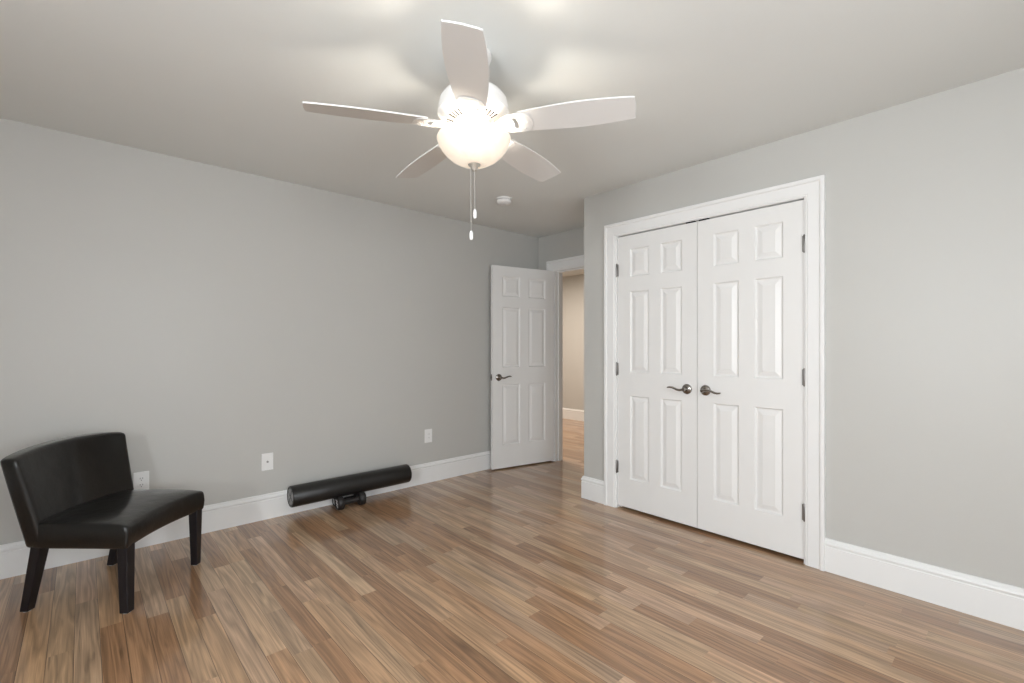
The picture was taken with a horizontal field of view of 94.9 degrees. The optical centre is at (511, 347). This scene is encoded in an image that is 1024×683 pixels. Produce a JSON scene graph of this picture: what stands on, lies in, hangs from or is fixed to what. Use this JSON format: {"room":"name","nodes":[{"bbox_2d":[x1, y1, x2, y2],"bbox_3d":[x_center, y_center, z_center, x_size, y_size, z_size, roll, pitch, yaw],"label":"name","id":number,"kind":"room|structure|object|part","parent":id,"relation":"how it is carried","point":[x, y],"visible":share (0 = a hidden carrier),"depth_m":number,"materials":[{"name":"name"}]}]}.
{"room":"bedroom","nodes":[
{"label":"bedroom","id":0,"kind":"room"},
{"bbox_2d":[0,118,537,544],"bbox_3d":[-1.816,0.005,3.383,5.610,2.440,0.115,0,0,-42],"label":"wall","id":1,"kind":"structure","parent":0,"point":[216,319],"depth_m":3.21,"materials":[{"name":"paint"}]},
{"bbox_2d":[133,471,148,488],"bbox_3d":[-2.273,0.825,2.882,0.077,0.122,0.010,0,0,-42],"label":"outlet plate","id":2,"kind":"object","parent":1,"relation":"attached to","point":[140,479],"visible":0.94,"depth_m":2.88,"materials":[{"name":"white plastic"}]},
{"bbox_2d":[0,451,490,579],"bbox_3d":[-1.728,1.136,3.372,5.495,0.178,0.018,0,0,-42],"label":"baseboard","id":3,"kind":"structure","parent":1,"relation":"attached to","point":[14,556],"depth_m":3.20,"materials":[{"name":"white paint"}]},
{"bbox_2d":[261,452,272,470],"bbox_3d":[-1.746,0.818,3.358,0.077,0.122,0.018,0,0,-42],"label":"cable wall plate","id":4,"kind":"object","parent":1,"relation":"attached to","point":[267,458],"visible":1,"depth_m":3.35,"materials":[{"name":"white plastic"}]},
{"bbox_2d":[425,429,431,442],"bbox_3d":[-0.758,0.804,4.265,0.077,0.122,0.010,0,0,-42],"label":"outlet plate","id":5,"kind":"object","parent":1,"relation":"attached to","point":[428,432],"visible":1,"depth_m":4.26,"materials":[{"name":"white plastic"}]},
{"bbox_2d":[0,0,1023,276],"bbox_3d":[-0.330,-1.265,3.616,8.120,0.100,8.615,0,0,-42],"label":"ceiling","id":6,"kind":"structure","parent":0,"point":[220,83],"depth_m":2.12,"materials":[{"name":"paint"}]},
{"bbox_2d":[303,19,635,239],"bbox_3d":[-0.171,-0.828,1.983,1.260,0.773,1.230,-1,0,-42],"label":"ceiling fan","id":7,"kind":"object","parent":6,"relation":"hanging from","point":[476,122],"visible":1,"depth_m":1.83,"materials":[{"name":"white"}]},
{"bbox_3d":[-0.559,-0.896,1.807,0.451,0.047,0.144,0,0,-20],"label":"blade","id":8,"kind":"part","parent":7,"relation":"part of","materials":[{"name":"white"}]},
{"bbox_3d":[-0.416,-0.898,2.286,0.154,0.043,0.454,-1,0,-42],"label":"blade","id":9,"kind":"part","parent":7,"relation":"part of","materials":[{"name":"white"}]},
{"bbox_3d":[-0.317,-0.901,1.904,0.179,0.027,0.122,-1,0,-42],"label":"blade arm","id":10,"kind":"part","parent":7,"relation":"part of","materials":[{"name":"white"}]},
{"bbox_3d":[-0.145,-0.901,1.525,0.144,0.041,0.451,0,0,-2],"label":"blade","id":11,"kind":"part","parent":7,"relation":"part of","materials":[{"name":"white"}]},
{"bbox_3d":[-0.170,-0.608,1.936,0.004,0.265,0.004,-1,0,-42],"label":"pull chain","id":12,"kind":"part","parent":7,"relation":"part of","materials":[{"name":"silver metal"}]},
{"bbox_3d":[-0.154,-0.903,1.790,0.111,0.026,0.180,0,0,-2],"label":"blade arm","id":13,"kind":"part","parent":7,"relation":"part of","materials":[{"name":"white"}]},
{"bbox_3d":[-0.157,-0.813,1.950,0.305,0.112,0.305,-1,0,-42],"label":"lamp shade","id":14,"kind":"part","parent":7,"relation":"part of","materials":[{"name":"white glass"}]},
{"bbox_3d":[-0.154,-0.651,1.938,0.004,0.173,0.004,-1,0,-42],"label":"pull chain","id":15,"kind":"part","parent":7,"relation":"part of","materials":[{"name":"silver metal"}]},
{"bbox_3d":[-0.153,-0.549,1.938,0.014,0.038,0.014,-1,0,-42],"label":"pull knob","id":16,"kind":"part","parent":7,"relation":"part of","materials":[{"name":"white plastic"}]},
{"bbox_3d":[-0.072,-0.904,2.087,0.182,0.027,0.118,-1,0,-42],"label":"blade arm","id":17,"kind":"part","parent":7,"relation":"part of","materials":[{"name":"white"}]},
{"bbox_3d":[-0.005,-0.906,1.905,0.180,0.026,0.111,0,0,16],"label":"blade arm","id":18,"kind":"part","parent":7,"relation":"part of","materials":[{"name":"white"}]},
{"bbox_3d":[0.082,-0.904,2.301,0.144,0.041,0.451,0,0,34],"label":"blade","id":19,"kind":"part","parent":7,"relation":"part of","materials":[{"name":"white"}]},
{"bbox_3d":[0.250,-0.906,1.831,0.451,0.038,0.144,0,0,16],"label":"blade","id":20,"kind":"part","parent":7,"relation":"part of","materials":[{"name":"white"}]},
{"bbox_2d":[496,196,511,205],"bbox_3d":[-0.065,-1.191,3.844,0.128,0.048,0.128,0,0,-42],"label":"smoke detector","id":21,"kind":"object","parent":6,"relation":"attached to","point":[502,200],"visible":1,"depth_m":3.80,"materials":[{"name":"white plastic"}]},
{"bbox_2d":[0,418,1023,682],"bbox_3d":[-0.344,1.285,3.603,8.080,0.120,8.615,0,0,-42],"label":"floor","id":22,"kind":"structure","parent":0,"point":[508,574],"depth_m":2.21,"materials":[{"name":"brown wood"}]},
{"bbox_2d":[0,432,204,613],"bbox_3d":[-2.054,0.849,2.406,0.604,0.753,0.606,0,0,0],"label":"accent chair","id":23,"kind":"object","parent":22,"relation":"on","point":[73,492],"visible":1,"depth_m":2.27,"materials":[{"name":"black leather"}]},
{"bbox_3d":[-2.216,1.067,2.179,0.112,0.309,0.050,0,0,0],"label":"leg","id":24,"kind":"part","parent":23,"relation":"part of","materials":[{"name":"black wood"}]},
{"bbox_3d":[-2.252,0.699,2.407,0.208,0.453,0.606,0,0,0],"label":"backrest","id":25,"kind":"part","parent":23,"relation":"part of","materials":[{"name":"black leather"}]},
{"bbox_3d":[-2.214,1.067,2.648,0.112,0.309,0.048,0,0,0],"label":"leg","id":26,"kind":"part","parent":23,"relation":"part of","materials":[{"name":"black wood"}]},
{"bbox_3d":[-1.995,0.858,2.413,0.485,0.134,0.546,0,0,0],"label":"seat","id":27,"kind":"part","parent":23,"relation":"part of","materials":[{"name":"black leather"}]},
{"bbox_3d":[-1.786,1.067,2.175,0.049,0.309,0.048,0,0,0],"label":"leg","id":28,"kind":"part","parent":23,"relation":"part of","materials":[{"name":"black wood"}]},
{"bbox_3d":[-1.786,1.067,2.651,0.048,0.309,0.048,0,0,0],"label":"leg","id":29,"kind":"part","parent":23,"relation":"part of","materials":[{"name":"black wood"}]},
{"bbox_2d":[332,493,356,505],"bbox_3d":[-1.294,1.189,3.693,0.220,0.072,0.072,0,0,-42],"label":"dumbbell","id":30,"kind":"object","parent":22,"relation":"on","point":[354,495],"visible":0.36,"depth_m":3.67,"materials":[{"name":"black metal"}]},
{"bbox_2d":[287,464,411,506],"bbox_3d":[-1.244,1.075,3.698,0.951,0.151,0.151,0,0,-42],"label":"foam roller","id":31,"kind":"object","parent":22,"relation":"on","point":[321,490],"visible":1,"depth_m":3.60,"materials":[{"name":"black"}]},
{"bbox_2d":[335,491,366,510],"bbox_3d":[-1.234,1.175,3.598,0.220,0.100,0.100,0,0,-42],"label":"dumbbell","id":32,"kind":"object","parent":22,"relation":"on","point":[360,498],"visible":1,"depth_m":3.58,"materials":[{"name":"black metal"}]},
{"bbox_3d":[-1.234,1.175,3.598,0.132,0.044,0.044,0,0,-42],"label":"handle","id":33,"kind":"part","parent":32,"relation":"part of","materials":[{"name":"black metal"}]},
{"bbox_2d":[538,227,583,269],"bbox_3d":[1.972,0.005,3.480,0.115,2.440,5.080,0,0,-42],"label":"wall","id":34,"kind":"structure","parent":0,"point":[567,244],"depth_m":4.99,"materials":[{"name":"paint"}]},
{"bbox_2d":[546,255,583,460],"bbox_3d":[0.747,0.147,4.804,0.142,2.156,0.960,0,0,-42],"label":"door frame","id":35,"kind":"structure","parent":34,"relation":"attached to","point":[558,273],"depth_m":5.07,"materials":[{"name":"white paint"}]},
{"bbox_2d":[491,265,553,469],"bbox_3d":[0.121,0.197,4.863,0.773,2.028,0.155,0,0,-31],"label":"door","id":36,"kind":"structure","parent":35,"relation":"attached to","point":[522,299],"depth_m":4.83,"materials":[{"name":"white paint"}]},
{"bbox_3d":[-0.082,0.300,4.686,0.155,0.070,0.060,0,0,-31],"label":"handle","id":37,"kind":"part","parent":36,"relation":"part of","materials":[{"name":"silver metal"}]},
{"bbox_2d":[563,274,583,409],"bbox_3d":[2.626,0.005,6.315,0.115,2.440,8.615,0,0,-42],"label":"wall","id":38,"kind":"structure","parent":0,"point":[573,286],"depth_m":7.96,"materials":[{"name":"paint"}]},
{"bbox_2d":[563,408,583,420],"bbox_3d":[1.897,1.136,7.014,0.018,0.178,6.600,0,0,-42],"label":"baseboard","id":39,"kind":"structure","parent":38,"relation":"attached to","point":[574,414],"depth_m":7.94,"materials":[{"name":"white paint"}]},
{"bbox_2d":[584,67,1023,587],"bbox_3d":[1.888,0.005,2.490,0.115,2.440,3.732,0,0,-42],"label":"wall","id":40,"kind":"structure","parent":0,"point":[925,195],"depth_m":2.31,"materials":[{"name":"paint"}]},
{"bbox_2d":[616,221,696,527],"bbox_3d":[1.010,0.179,3.363,0.095,2.052,0.637,0,0,-42],"label":"door","id":41,"kind":"structure","parent":40,"relation":"in","point":[656,270],"depth_m":3.35,"materials":[{"name":"white paint"}]},
{"bbox_3d":[1.137,0.283,3.198,0.060,0.070,0.155,0,0,-42],"label":"handle","id":42,"kind":"part","parent":41,"relation":"part of","materials":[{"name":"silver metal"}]},
{"bbox_2d":[604,175,825,570],"bbox_3d":[1.261,0.140,3.159,0.140,2.170,1.472,0,0,-42],"label":"door frame","id":43,"kind":"structure","parent":40,"relation":"attached to","point":[813,189],"depth_m":2.65,"materials":[{"name":"white paint"}]},
{"bbox_2d":[697,200,804,558],"bbox_3d":[1.442,0.179,2.890,0.095,2.052,0.637,0,0,-42],"label":"door","id":44,"kind":"structure","parent":40,"relation":"in","point":[751,370],"depth_m":2.88,"materials":[{"name":"white paint"}]},
{"bbox_3d":[1.281,0.283,3.040,0.060,0.070,0.155,0,0,-42],"label":"handle","id":45,"kind":"part","parent":44,"relation":"part of","materials":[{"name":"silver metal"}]},
{"bbox_2d":[825,538,1023,630],"bbox_3d":[2.407,1.136,1.823,0.018,0.178,2.046,0,0,-42],"label":"baseboard","id":46,"kind":"structure","parent":40,"relation":"attached to","point":[1001,603],"depth_m":2.25,"materials":[{"name":"white paint"}]},
{"bbox_3d":[0.938,0.005,4.072,0.614,2.440,0.115,0,0,-42],"label":"wall","id":47,"kind":"structure","parent":0,"visible":0},
{"bbox_2d":[581,476,603,503],"bbox_3d":[0.915,1.136,3.997,0.748,0.178,0.232,0,0,-42],"label":"baseboard","id":48,"kind":"structure","parent":47,"relation":"attached to","point":[592,489],"depth_m":3.75,"materials":[{"name":"white paint"}]}
]}

